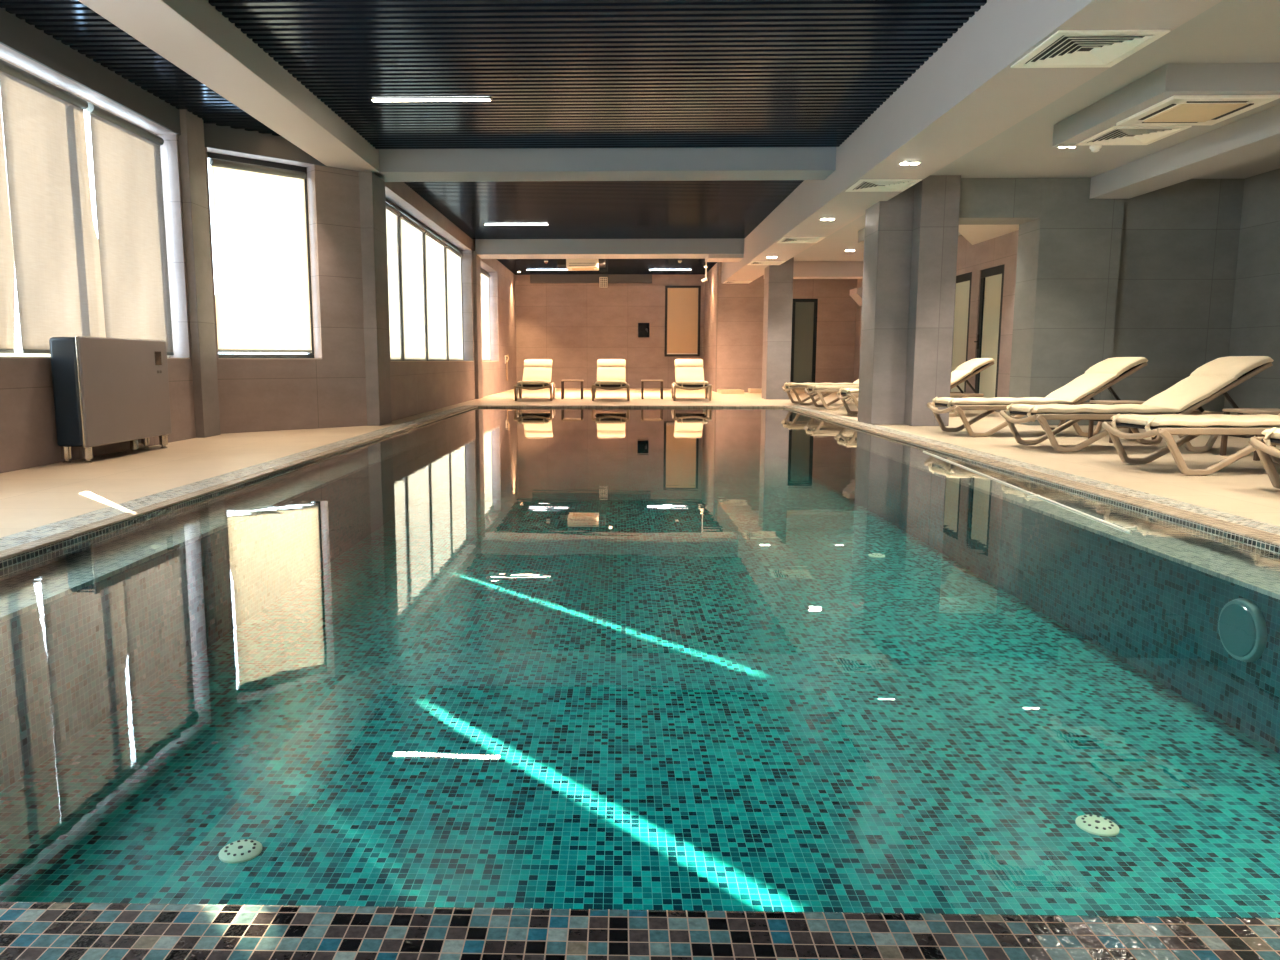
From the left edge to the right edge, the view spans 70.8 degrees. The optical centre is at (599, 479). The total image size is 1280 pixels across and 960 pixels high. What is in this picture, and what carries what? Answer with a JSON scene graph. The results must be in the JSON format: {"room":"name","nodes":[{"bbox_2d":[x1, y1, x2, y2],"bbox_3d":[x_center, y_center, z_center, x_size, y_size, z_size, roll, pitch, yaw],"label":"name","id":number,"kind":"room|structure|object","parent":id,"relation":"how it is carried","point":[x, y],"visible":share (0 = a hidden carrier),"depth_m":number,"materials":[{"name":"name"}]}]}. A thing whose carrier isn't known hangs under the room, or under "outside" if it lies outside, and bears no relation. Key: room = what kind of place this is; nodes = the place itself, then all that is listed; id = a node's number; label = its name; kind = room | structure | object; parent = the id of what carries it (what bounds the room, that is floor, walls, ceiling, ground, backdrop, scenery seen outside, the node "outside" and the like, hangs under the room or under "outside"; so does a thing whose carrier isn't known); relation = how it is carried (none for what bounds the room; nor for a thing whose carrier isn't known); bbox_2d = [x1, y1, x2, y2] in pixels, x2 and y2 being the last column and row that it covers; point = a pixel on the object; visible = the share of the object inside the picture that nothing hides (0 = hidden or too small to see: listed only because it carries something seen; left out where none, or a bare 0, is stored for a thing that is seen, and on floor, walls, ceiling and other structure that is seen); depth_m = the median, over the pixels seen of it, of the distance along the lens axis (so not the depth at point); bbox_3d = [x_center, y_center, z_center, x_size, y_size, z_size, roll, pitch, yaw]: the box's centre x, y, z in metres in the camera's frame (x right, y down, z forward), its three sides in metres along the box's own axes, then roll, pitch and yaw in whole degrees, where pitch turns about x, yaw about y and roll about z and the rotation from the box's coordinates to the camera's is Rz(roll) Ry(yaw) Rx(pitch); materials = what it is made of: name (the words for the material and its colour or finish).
{"room":"indoor swimming pool","nodes":[
{"label":"indoor swimming pool","id":0,"kind":"room"},
{"bbox_2d":[0,44,195,472],"bbox_3d":[-4.532,-1.332,3.129,0.300,3.420,13.360,0,8,1],"label":"wall","id":1,"kind":"structure","parent":0,"point":[28,435],"depth_m":7.64,"materials":[{"name":"concrete"}]},
{"bbox_2d":[0,8,180,134],"bbox_3d":[-4.369,-2.848,2.925,0.025,0.360,13.360,0,8,1],"label":"trim","id":2,"kind":"structure","parent":1,"relation":"attached to","point":[16,34],"depth_m":7.41,"materials":[{"name":"stone"}]},
{"bbox_2d":[0,58,189,358],"bbox_3d":[-4.484,-1.793,4.863,0.280,2.240,8.720,0,8,1],"label":"window","id":3,"kind":"structure","parent":1,"relation":"in","point":[17,354],"depth_m":7.10,"materials":[{"name":"white metal"}]},
{"bbox_2d":[0,59,14,353],"bbox_3d":[-4.447,-1.958,6.169,0.081,2.153,1.195,0,8,1],"label":"roller blind","id":4,"kind":"object","parent":3,"relation":"attached to","point":[7,269],"visible":1,"depth_m":6.71,"materials":[{"name":"beige fabric"}]},
{"bbox_2d":[0,60,105,353],"bbox_3d":[-4.422,-2.112,7.334,0.081,2.153,1.145,0,8,1],"label":"roller blind","id":5,"kind":"object","parent":3,"relation":"attached to","point":[55,240],"visible":0.91,"depth_m":7.22,"materials":[{"name":"beige fabric"}]},
{"bbox_2d":[85,103,173,354],"bbox_3d":[-4.397,-2.267,8.504,0.081,2.153,1.205,0,8,1],"label":"roller blind","id":6,"kind":"object","parent":3,"relation":"attached to","point":[126,156],"visible":0.91,"depth_m":8.42,"materials":[{"name":"beige fabric"}]},
{"bbox_2d":[0,547,350,791],"bbox_3d":[-2.297,0.095,8.784,0.480,0.610,15.210,0,8,1],"label":"wall","id":7,"kind":"structure","parent":0,"point":[68,663],"depth_m":4.00,"materials":[{"name":"tile"}]},
{"bbox_2d":[0,407,1279,575],"bbox_3d":[0.377,-0.298,8.675,5.470,0.068,14.810,0,8,1],"label":"trim","id":8,"kind":"structure","parent":7,"relation":"attached to","point":[91,533],"depth_m":5.19,"materials":[{"name":"tile"}]},
{"bbox_2d":[0,902,1279,959],"bbox_3d":[0.223,0.829,0.978,6.050,0.300,0.750,0,8,1],"label":"tiled pool edge","id":9,"kind":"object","parent":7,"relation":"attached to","point":[28,930],"depth_m":1.27,"materials":[{"name":"tile"}]},
{"bbox_2d":[0,406,1279,560],"bbox_3d":[0.404,-0.321,8.732,5.680,0.060,14.930,0,8,1],"label":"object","id":10,"kind":"structure","parent":7,"relation":"attached to","point":[1264,536],"depth_m":5.58,"materials":[{"name":"tile"}]},
{"bbox_2d":[0,405,1279,580],"bbox_3d":[0.391,-0.210,8.837,6.050,0.300,15.110,0,8,1],"label":"trim","id":11,"kind":"structure","parent":7,"relation":"attached to","point":[27,536],"depth_m":5.65,"materials":[{"name":"stone"}]},
{"bbox_2d":[0,561,1279,622],"bbox_3d":[0.404,-0.217,8.735,5.660,0.020,14.910,0,8,1],"label":"trim","id":12,"kind":"structure","parent":7,"relation":"on","point":[18,597],"depth_m":3.72,"materials":[{"name":"tile"}]},
{"bbox_2d":[205,147,366,433],"bbox_3d":[-3.655,-2.307,10.504,1.902,3.420,0.300,-7,10,-43],"label":"wall","id":13,"kind":"structure","parent":0,"point":[255,395],"depth_m":10.68,"materials":[{"name":"tile"}]},
{"bbox_2d":[207,152,321,358],"bbox_3d":[-3.849,-2.508,10.271,1.220,2.240,0.270,-7,10,-43],"label":"window","id":14,"kind":"structure","parent":13,"relation":"in","point":[209,154],"depth_m":10.46,"materials":[{"name":"white plastic"}]},
{"bbox_2d":[209,158,311,352],"bbox_3d":[-3.860,-2.512,10.281,1.113,2.093,0.081,-7,10,-43],"label":"roller blind","id":15,"kind":"object","parent":14,"relation":"attached to","point":[262,295],"visible":0.98,"depth_m":10.26,"materials":[{"name":"beige fabric"}]},
{"bbox_2d":[203,123,352,170],"bbox_3d":[-3.540,-3.809,10.190,1.852,0.360,0.026,-7,10,-43],"label":"trim","id":16,"kind":"structure","parent":13,"relation":"attached to","point":[226,138],"depth_m":9.92,"materials":[{"name":"stone"}]},
{"bbox_2d":[385,182,516,420],"bbox_3d":[-2.797,-3.412,18.859,0.300,3.420,15.640,0,8,1],"label":"wall","id":17,"kind":"structure","parent":0,"point":[416,387],"depth_m":17.61,"materials":[{"name":"tile"}]},
{"bbox_2d":[386,198,467,361],"bbox_3d":[-2.864,-3.155,15.282,0.284,2.270,6.900,0,8,1],"label":"window","id":18,"kind":"structure","parent":17,"relation":"in","point":[387,200],"depth_m":14.81,"materials":[{"name":"white plastic"}]},
{"bbox_2d":[386,202,402,360],"bbox_3d":[-2.983,-2.776,12.661,0.081,2.193,1.430,0,8,1],"label":"roller blind","id":19,"kind":"object","parent":18,"relation":"attached to","point":[395,325],"visible":0.44,"depth_m":13.01,"materials":[{"name":"white fabric"}]},
{"bbox_2d":[399,213,426,360],"bbox_3d":[-2.949,-2.987,14.257,0.081,2.193,1.650,0,8,1],"label":"roller blind","id":20,"kind":"object","parent":18,"relation":"attached to","point":[411,233],"visible":0.94,"depth_m":14.17,"materials":[{"name":"white fabric"}]},
{"bbox_2d":[424,230,447,360],"bbox_3d":[-2.911,-3.222,16.031,0.081,2.193,1.790,0,8,1],"label":"roller blind","id":21,"kind":"object","parent":18,"relation":"attached to","point":[435,278],"visible":0.95,"depth_m":15.93,"materials":[{"name":"white fabric"}]},
{"bbox_2d":[445,244,463,360],"bbox_3d":[-2.873,-3.458,17.815,0.081,2.193,1.670,0,8,1],"label":"roller blind","id":22,"kind":"object","parent":18,"relation":"attached to","point":[453,257],"visible":0.96,"depth_m":17.74,"materials":[{"name":"white fabric"}]},
{"bbox_2d":[481,269,490,360],"bbox_3d":[-2.804,-3.863,21.069,0.081,2.143,3.060,0,8,1],"label":"roller blind","id":23,"kind":"object","parent":17,"relation":"attached to","point":[485,316],"visible":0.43,"depth_m":21.87,"materials":[{"name":"white fabric"}]},
{"bbox_2d":[0,0,986,148],"bbox_3d":[-0.855,-3.017,3.460,7.030,0.075,14.553,0,8,1],"label":"ceiling","id":24,"kind":"structure","parent":0,"point":[555,73],"depth_m":7.58,"materials":[{"name":"black metal"}]},
{"bbox_2d":[370,98,491,101],"bbox_3d":[-1.624,-3.674,8.659,1.170,0.046,0.070,0,8,1],"label":"ceiling light","id":25,"kind":"object","parent":24,"relation":"attached to","point":[371,99],"visible":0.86,"depth_m":8.64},
{"bbox_2d":[404,180,803,238],"bbox_3d":[0.091,-4.542,14.991,5.630,0.075,7.250,0,8,1],"label":"ceiling","id":26,"kind":"structure","parent":0,"point":[730,209],"depth_m":14.79,"materials":[{"name":"black metal"}]},
{"bbox_2d":[497,259,716,274],"bbox_3d":[0.260,-5.588,22.902,5.630,0.075,6.814,0,8,1],"label":"ceiling","id":27,"kind":"structure","parent":0,"point":[612,266],"depth_m":24.04,"materials":[{"name":"black metal"}]},
{"bbox_2d":[557,259,604,270],"bbox_3d":[-0.456,-5.322,22.189,1.170,0.255,0.840,0,8,1],"label":"air conditioner","id":28,"kind":"object","parent":27,"relation":"attached to","point":[570,264],"visible":0.84,"depth_m":21.84,"materials":[{"name":"white plastic"}]},
{"bbox_2d":[530,274,651,282],"bbox_3d":[-0.259,-5.875,26.278,3.550,0.240,0.180,0,8,1],"label":"ceiling beam","id":29,"kind":"structure","parent":27,"relation":"attached to","point":[534,278],"depth_m":26.19,"materials":[{"name":"metal"}]},
{"bbox_2d":[515,274,704,387],"bbox_3d":[0.146,-4.448,26.700,5.850,3.420,0.300,0,8,1],"label":"wall","id":30,"kind":"structure","parent":0,"point":[572,325],"depth_m":26.56,"materials":[{"name":"concrete"}]},
{"bbox_2d":[665,286,700,356],"bbox_3d":[2.427,-4.662,26.447,1.040,2.050,0.050,0,8,1],"label":"window","id":31,"kind":"structure","parent":30,"relation":"in","point":[666,287],"depth_m":26.41,"materials":[{"name":"black metal"}]},
{"bbox_2d":[667,288,697,353],"bbox_3d":[2.427,-4.668,26.449,0.890,1.918,0.015,0,8,1],"label":"roller blind","id":32,"kind":"object","parent":31,"relation":"attached to","point":[682,314],"visible":1,"depth_m":26.45,"materials":[{"name":"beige fabric"}]},
{"bbox_2d":[0,539,1279,917],"bbox_3d":[0.377,0.503,8.781,5.830,0.200,15.210,0,8,1],"label":"floor","id":33,"kind":"structure","parent":0,"point":[575,723],"depth_m":3.53,"materials":[{"name":"tile"}]},
{"bbox_2d":[219,839,261,862],"bbox_3d":[-1.144,1.176,2.864,0.130,0.018,0.130,0,8,1],"label":"inlet","id":34,"kind":"object","parent":33,"relation":"on","point":[239,851],"visible":1,"depth_m":2.84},
{"bbox_2d":[1075,814,1119,835],"bbox_3d":[1.670,1.155,3.023,0.130,0.018,0.130,0,8,1],"label":"inlet","id":35,"kind":"object","parent":33,"relation":"on","point":[1093,824],"visible":1,"depth_m":3.00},
{"bbox_2d":[0,408,1279,584],"bbox_3d":[0.377,-0.314,8.673,5.430,0.001,14.810,0,8,1],"label":"pool water","id":36,"kind":"object","parent":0,"point":[733,475],"visible":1,"depth_m":5.45,"materials":[{"name":"liquid"}]},
{"bbox_2d":[923,451,1136,532],"bbox_3d":[2.749,-0.005,6.319,0.154,0.012,3.972,1,8,4],"label":"line","id":37,"kind":"object","parent":36,"relation":"on","point":[1033,494],"visible":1,"depth_m":5.39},
{"bbox_2d":[0,388,1279,537],"bbox_3d":[1.797,-0.587,11.689,12.700,0.300,30.400,0,8,1],"label":"floor","id":38,"kind":"structure","parent":0,"point":[33,497],"depth_m":7.30,"materials":[{"name":"tile"}]},
{"bbox_2d":[49,336,171,462],"bbox_3d":[-4.124,-0.707,7.672,0.258,0.991,1.356,0,8,1],"label":"dehumidifier","id":39,"kind":"object","parent":38,"relation":"on","point":[106,390],"visible":1,"depth_m":7.35,"materials":[{"name":"silver metal"}]},
{"bbox_2d":[178,109,220,437],"bbox_3d":[-4.252,-2.157,9.446,0.190,3.400,0.390,0,8,1],"label":"column","id":40,"kind":"structure","parent":38,"relation":"on","point":[191,139],"depth_m":9.37,"materials":[{"name":"tile"}]},
{"bbox_2d":[359,172,391,425],"bbox_3d":[-2.857,-2.233,11.323,0.240,3.060,0.590,0,8,1],"label":"column","id":41,"kind":"structure","parent":38,"relation":"on","point":[371,187],"depth_m":11.13,"materials":[{"name":"tile"}]},
{"bbox_2d":[473,251,482,398],"bbox_3d":[-2.680,-3.275,19.197,0.220,3.060,0.600,0,8,1],"label":"column","id":42,"kind":"structure","parent":38,"relation":"on","point":[476,259],"depth_m":19.04,"materials":[{"name":"tile"}]},
{"bbox_2d":[514,359,554,400],"bbox_3d":[-1.349,-2.120,18.910,0.760,0.843,2.123,0,8,-1],"label":"sun lounger","id":43,"kind":"object","parent":38,"relation":"on","point":[537,373],"visible":1,"depth_m":19.28,"materials":[{"name":"beige plastic"}]},
{"bbox_2d":[522,367,551,380],"bbox_3d":[-1.354,-2.267,19.400,0.620,0.324,0.505,0,8,-1],"label":"cushion","id":44,"kind":"object","parent":43,"relation":"on","point":[529,373],"depth_m":19.39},
{"bbox_2d":[524,359,552,367],"bbox_3d":[-1.357,-2.546,19.746,0.625,0.218,0.347,0,8,-1],"label":"pillow","id":45,"kind":"object","parent":43,"relation":"on","point":[528,363],"depth_m":19.65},
{"bbox_2d":[591,359,629,400],"bbox_3d":[0.231,-2.118,18.897,0.760,0.843,2.123,0,8,1],"label":"sun lounger","id":46,"kind":"object","parent":38,"relation":"on","point":[610,372],"visible":1,"depth_m":19.30,"materials":[{"name":"beige plastic"}]},
{"bbox_2d":[597,359,625,367],"bbox_3d":[0.250,-2.544,19.733,0.625,0.218,0.347,0,8,1],"label":"pillow","id":47,"kind":"object","parent":46,"relation":"on","point":[601,363],"depth_m":19.64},
{"bbox_2d":[597,367,625,379],"bbox_3d":[0.242,-2.265,19.387,0.620,0.324,0.505,0,8,1],"label":"cushion","id":48,"kind":"object","parent":46,"relation":"on","point":[603,373],"depth_m":19.38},
{"bbox_2d":[672,359,711,400],"bbox_3d":[1.902,-2.116,18.882,0.760,0.843,2.123,0,8,3],"label":"sun lounger","id":49,"kind":"object","parent":38,"relation":"on","point":[688,372],"visible":1,"depth_m":19.25,"materials":[{"name":"beige plastic"}]},
{"bbox_2d":[674,359,702,367],"bbox_3d":[1.947,-2.542,19.717,0.625,0.218,0.347,0,8,3],"label":"pillow","id":50,"kind":"object","parent":49,"relation":"on","point":[679,363],"depth_m":19.62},
{"bbox_2d":[675,367,703,379],"bbox_3d":[1.927,-2.263,19.371,0.620,0.324,0.505,0,8,3],"label":"cushion","id":51,"kind":"object","parent":49,"relation":"on","point":[681,373],"depth_m":19.36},
{"bbox_2d":[762,257,793,398],"bbox_3d":[3.737,-3.214,18.968,0.500,3.000,0.600,0,8,1],"label":"column","id":52,"kind":"structure","parent":38,"relation":"on","point":[778,279],"depth_m":18.70,"materials":[{"name":"tile"}]},
{"bbox_2d":[782,379,858,404],"bbox_3d":[4.488,-1.825,16.684,2.123,0.843,0.760,0,8,0],"label":"sun lounger","id":53,"kind":"object","parent":38,"relation":"on","point":[793,387],"visible":0.41,"depth_m":16.39,"materials":[{"name":"beige plastic"}]},
{"bbox_2d":[786,383,858,386],"bbox_3d":[4.128,-1.767,16.692,1.278,0.074,0.620,0,8,0],"label":"seat cushion","id":54,"kind":"object","parent":53,"relation":"on","point":[787,384],"depth_m":16.41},
{"bbox_2d":[805,384,858,409],"bbox_3d":[4.576,-1.629,15.195,2.123,0.843,0.760,0,8,0],"label":"sun lounger","id":55,"kind":"object","parent":38,"relation":"on","point":[815,389],"visible":0.34,"depth_m":14.90,"materials":[{"name":"beige plastic"}]},
{"bbox_2d":[858,185,914,424],"bbox_3d":[3.659,-2.234,11.557,0.420,3.000,0.650,0,8,1],"label":"column","id":56,"kind":"structure","parent":38,"relation":"on","point":[888,224],"depth_m":11.29,"materials":[{"name":"tile"}]},
{"bbox_2d":[836,358,994,416],"bbox_3d":[4.615,-1.375,13.280,2.123,0.843,0.760,0,8,0],"label":"sun lounger","id":57,"kind":"object","parent":38,"relation":"on","point":[972,367],"visible":0.5,"depth_m":13.00,"materials":[{"name":"beige plastic"}]},
{"bbox_2d":[951,370,972,384],"bbox_3d":[5.120,-1.456,13.269,0.505,0.324,0.620,0,8,0],"label":"cushion","id":58,"kind":"object","parent":57,"relation":"on","point":[957,376],"depth_m":12.99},
{"bbox_2d":[955,358,994,372],"bbox_3d":[5.500,-1.685,13.238,0.347,0.218,0.625,0,8,0],"label":"pillow","id":59,"kind":"object","parent":57,"relation":"on","point":[976,365],"depth_m":13.01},
{"bbox_2d":[904,175,960,425],"bbox_3d":[4.093,-2.198,11.285,0.460,3.000,0.680,0,8,1],"label":"column","id":60,"kind":"structure","parent":38,"relation":"on","point":[936,197],"depth_m":10.96,"materials":[{"name":"tile"}]},
{"bbox_2d":[927,357,1147,436],"bbox_3d":[4.752,-0.924,9.867,2.123,0.843,0.760,0,8,-2],"label":"sun lounger","id":61,"kind":"object","parent":38,"relation":"on","point":[1101,376],"visible":0.75,"depth_m":9.60,"materials":[{"name":"beige plastic"}]},
{"bbox_2d":[932,397,1071,404],"bbox_3d":[4.392,-0.864,9.864,1.278,0.074,0.620,0,8,-2],"label":"seat cushion","id":62,"kind":"object","parent":61,"relation":"on","point":[942,400],"depth_m":9.58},
{"bbox_2d":[1045,373,1118,403],"bbox_3d":[5.256,-1.007,9.870,0.505,0.324,0.620,0,8,-2],"label":"cushion","id":63,"kind":"object","parent":61,"relation":"on","point":[1081,389],"depth_m":9.67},
{"bbox_2d":[1085,357,1147,376],"bbox_3d":[5.636,-1.238,9.851,0.347,0.218,0.625,0,8,-2],"label":"pillow","id":64,"kind":"object","parent":61,"relation":"on","point":[1115,366],"depth_m":9.65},
{"bbox_2d":[1088,400,1156,442],"bbox_3d":[5.252,-0.590,9.042,0.460,0.400,0.460,0,8,1],"label":"side table","id":65,"kind":"object","parent":38,"relation":"on","point":[1111,402],"visible":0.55,"depth_m":9.06,"materials":[{"name":"beige plastic"}]},
{"bbox_2d":[1000,356,1273,451],"bbox_3d":[4.869,-0.713,8.267,2.123,0.843,0.760,0,8,0],"label":"sun lounger","id":66,"kind":"object","parent":38,"relation":"on","point":[1213,379],"visible":0.85,"depth_m":8.00,"materials":[{"name":"beige plastic"}]},
{"bbox_2d":[1006,404,1180,413],"bbox_3d":[4.508,-0.654,8.275,1.278,0.074,0.620,0,8,0],"label":"seat cushion","id":67,"kind":"object","parent":66,"relation":"on","point":[1012,408],"depth_m":8.00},
{"bbox_2d":[1141,376,1237,412],"bbox_3d":[5.374,-0.793,8.256,0.505,0.324,0.620,0,8,0],"label":"cushion","id":68,"kind":"object","parent":66,"relation":"on","point":[1190,393],"depth_m":8.06,"materials":[{"name":"fabric"}]},
{"bbox_2d":[1190,356,1273,379],"bbox_3d":[5.753,-1.022,8.225,0.347,0.218,0.625,0,8,0],"label":"pillow","id":69,"kind":"object","parent":66,"relation":"on","point":[1230,367],"depth_m":8.05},
{"bbox_2d":[1102,413,1279,475],"bbox_3d":[4.934,-0.496,6.630,2.123,0.843,0.760,0,8,0],"label":"sun lounger","id":70,"kind":"object","parent":38,"relation":"on","point":[1165,425],"visible":0.95,"depth_m":6.37,"materials":[{"name":"beige plastic"}]},
{"bbox_2d":[1110,414,1279,427],"bbox_3d":[4.574,-0.438,6.638,1.278,0.074,0.620,0,8,0],"label":"seat cushion","id":71,"kind":"object","parent":70,"relation":"on","point":[1125,420],"depth_m":6.43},
{"bbox_2d":[1220,408,1279,460],"bbox_3d":[5.518,-0.380,7.450,0.460,0.400,0.460,0,8,1],"label":"side table","id":72,"kind":"object","parent":38,"relation":"on","point":[1223,448],"visible":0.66,"depth_m":7.49,"materials":[{"name":"beige plastic"}]},
{"bbox_2d":[1248,427,1279,488],"bbox_3d":[5.053,-0.307,5.199,2.123,0.843,0.760,0,8,1],"label":"sun lounger","id":73,"kind":"object","parent":38,"relation":"on","point":[1264,448],"visible":1,"depth_m":5.53,"materials":[{"name":"beige plastic"}]},
{"bbox_2d":[704,263,716,391],"bbox_3d":[3.186,-4.223,25.000,0.300,3.420,3.600,0,8,1],"label":"wall","id":74,"kind":"structure","parent":0,"point":[711,284],"depth_m":24.65,"materials":[{"name":"concrete"}]},
{"bbox_2d":[715,262,856,391],"bbox_3d":[5.694,-3.961,23.014,5.400,3.420,0.300,0,8,1],"label":"wall","id":75,"kind":"structure","parent":0,"point":[740,307],"depth_m":22.91,"materials":[{"name":"tile"}]},
{"bbox_2d":[717,388,836,393],"bbox_3d":[4.735,-2.233,22.608,3.470,0.100,1.000,0,8,1],"label":"trim","id":76,"kind":"structure","parent":75,"relation":"attached to","point":[722,391],"depth_m":22.61,"materials":[{"name":"tile"}]},
{"bbox_2d":[790,299,817,382],"bbox_3d":[5.197,-3.429,22.999,0.650,2.370,0.070,0,8,1],"label":"door","id":77,"kind":"structure","parent":75,"relation":"in","point":[804,311],"depth_m":22.96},
{"bbox_2d":[854,230,1018,411],"bbox_3d":[6.521,-3.198,17.246,0.300,3.420,11.300,0,8,1],"label":"wall","id":78,"kind":"structure","parent":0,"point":[1001,250],"depth_m":14.56,"materials":[{"name":"concrete"}]},
{"bbox_2d":[950,272,971,397],"bbox_3d":[6.355,-2.467,15.949,0.153,2.310,0.970,0,8,1],"label":"door","id":79,"kind":"structure","parent":78,"relation":"attached to","point":[963,282],"depth_m":15.90,"materials":[{"name":"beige glass"}]},
{"bbox_2d":[974,264,1004,397],"bbox_3d":[6.328,-2.290,14.651,0.153,2.300,0.970,0,8,1],"label":"door","id":80,"kind":"structure","parent":78,"relation":"attached to","point":[992,279],"depth_m":14.66,"materials":[{"name":"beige glass"}]},
{"bbox_2d":[794,0,1279,260],"bbox_3d":[5.803,-3.671,9.379,4.610,0.420,26.800,0,8,1],"label":"ceiling","id":81,"kind":"structure","parent":0,"point":[1229,31],"depth_m":8.41,"materials":[{"name":"grey paint"}]},
{"bbox_2d":[793,261,863,278],"bbox_3d":[5.089,-4.732,20.302,2.700,0.340,0.500,0,8,1],"label":"ceiling beam","id":82,"kind":"structure","parent":81,"relation":"attached to","point":[802,269],"depth_m":20.05,"materials":[{"name":"grey paint"}]},
{"bbox_2d":[958,225,1018,244],"bbox_3d":[5.703,-3.962,14.136,1.190,0.250,2.300,0,8,1],"label":"ceiling","id":83,"kind":"structure","parent":81,"relation":"attached to","point":[975,234],"depth_m":13.67,"materials":[{"name":"paint"}]},
{"bbox_2d":[959,178,1042,224],"bbox_3d":[4.850,-3.465,11.218,1.050,0.470,0.550,0,8,1],"label":"ceiling beam","id":84,"kind":"structure","parent":81,"relation":"attached to","point":[983,201],"depth_m":10.95,"materials":[{"name":"tile"}]},
{"bbox_2d":[1052,63,1279,146],"bbox_3d":[4.734,-3.122,7.593,0.970,0.200,1.770,0,8,1],"label":"ceiling","id":85,"kind":"structure","parent":81,"relation":"attached to","point":[1168,80],"depth_m":6.82,"materials":[{"name":"grey paint"}]},
{"bbox_2d":[1075,126,1191,145],"bbox_3d":[4.743,-3.078,8.038,0.660,0.026,0.660,0,8,1],"label":"ceiling vent","id":86,"kind":"object","parent":85,"relation":"in","point":[1115,135],"visible":0.97,"depth_m":8.01,"materials":[{"name":"white plastic"}]},
{"bbox_2d":[1116,95,1279,125],"bbox_3d":[4.760,-2.953,7.216,0.800,0.036,0.800,0,8,1],"label":"air conditioner","id":87,"kind":"object","parent":85,"relation":"attached to","point":[1176,110],"visible":1,"depth_m":7.12,"materials":[{"name":"white plastic"}]},
{"bbox_2d":[1143,104,1246,121],"bbox_3d":[4.760,-2.952,7.216,0.510,0.033,0.510,0,8,1],"label":"grille","id":88,"kind":"object","parent":87,"relation":"attached to","point":[1177,112],"depth_m":7.18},
{"bbox_2d":[1089,104,1279,198],"bbox_3d":[6.022,-2.558,3.519,0.480,0.250,14.900,0,8,1],"label":"ceiling beam","id":89,"kind":"structure","parent":81,"relation":"attached to","point":[1257,135],"depth_m":9.04,"materials":[{"name":"grey paint"}]},
{"bbox_2d":[1009,178,1123,424],"bbox_3d":[5.871,-2.212,11.387,0.990,3.000,0.600,0,8,1],"label":"wall pier","id":90,"kind":"object","parent":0,"point":[1068,257],"visible":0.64,"depth_m":11.09,"materials":[{"name":"tile"}]},
{"bbox_2d":[937,550,1279,753],"bbox_3d":[3.052,0.109,8.672,0.480,0.610,15.210,0,8,1],"label":"wall","id":91,"kind":"structure","parent":0,"point":[1164,626],"depth_m":4.30,"materials":[{"name":"tile"}]},
{"bbox_2d":[1218,598,1266,661],"bbox_3d":[2.690,0.630,3.779,0.036,0.268,0.268,0,8,1],"label":"pool light","id":92,"kind":"object","parent":91,"relation":"attached to","point":[1242,627],"visible":1,"depth_m":3.74,"materials":[{"name":"plastic"}]},
{"bbox_2d":[1109,179,1243,411],"bbox_3d":[7.264,-2.409,11.281,1.800,3.420,0.300,0,8,1],"label":"wall","id":93,"kind":"structure","parent":0,"point":[1180,241],"depth_m":11.13,"materials":[{"name":"tile"}]},
{"bbox_2d":[1223,168,1279,413],"bbox_3d":[7.833,-1.405,3.683,0.300,3.420,15.000,0,8,1],"label":"wall","id":94,"kind":"structure","parent":0,"point":[1255,323],"depth_m":10.69,"materials":[{"name":"tile"}]},
{"bbox_3d":[1.822,-4.225,11.207,12.650,0.200,31.000,0,8,1],"label":"ceiling slab","id":95,"kind":"structure","parent":0,"visible":0},
{"bbox_2d":[78,0,384,176],"bbox_3d":[-3.080,-2.952,3.711,0.530,0.360,15.000,0,8,1],"label":"ceiling beam","id":96,"kind":"structure","parent":95,"relation":"attached to","point":[192,35],"depth_m":7.19,"materials":[{"name":"grey paint"}]},
{"bbox_2d":[375,147,835,181],"bbox_3d":[0.033,-3.927,11.083,5.580,0.360,0.600,0,8,1],"label":"ceiling beam","id":97,"kind":"structure","parent":95,"relation":"attached to","point":[731,163],"depth_m":10.81,"materials":[{"name":"grey paint"}]},
{"bbox_2d":[475,239,743,258],"bbox_3d":[0.203,-4.955,19.090,5.580,0.420,0.850,0,8,1],"label":"ceiling beam","id":98,"kind":"structure","parent":95,"relation":"attached to","point":[484,248],"depth_m":18.69,"materials":[{"name":"grey paint"}]},
{"bbox_2d":[705,254,743,261],"bbox_3d":[2.628,-4.701,19.072,0.730,0.080,0.750,0,8,1],"label":"ceiling beam","id":99,"kind":"structure","parent":98,"relation":"attached to","point":[711,257],"depth_m":18.78,"materials":[{"name":"grey paint"}]},
{"bbox_2d":[721,0,1222,282],"bbox_3d":[3.143,-3.555,9.451,0.710,0.670,26.800,0,8,1],"label":"ceiling beam","id":100,"kind":"structure","parent":95,"relation":"attached to","point":[968,93],"depth_m":7.32,"materials":[{"name":"grey paint"}]},
{"bbox_2d":[777,237,824,242],"bbox_3d":[3.252,-3.895,14.600,0.660,0.026,0.660,0,8,1],"label":"ceiling vent","id":101,"kind":"object","parent":100,"relation":"attached to","point":[784,239],"visible":1,"depth_m":14.55,"materials":[{"name":"white plastic"}]},
{"bbox_2d":[845,179,921,191],"bbox_3d":[3.155,-3.295,10.061,0.660,0.026,0.660,0,8,1],"label":"ceiling vent","id":102,"kind":"object","parent":100,"relation":"attached to","point":[863,185],"visible":1,"depth_m":10.03,"materials":[{"name":"white plastic"}]},
{"bbox_2d":[1011,30,1170,67],"bbox_3d":[3.062,-2.715,5.670,0.660,0.026,0.660,0,8,1],"label":"ceiling vent","id":103,"kind":"object","parent":100,"relation":"attached to","point":[1064,48],"visible":1,"depth_m":5.63,"materials":[{"name":"white plastic"}]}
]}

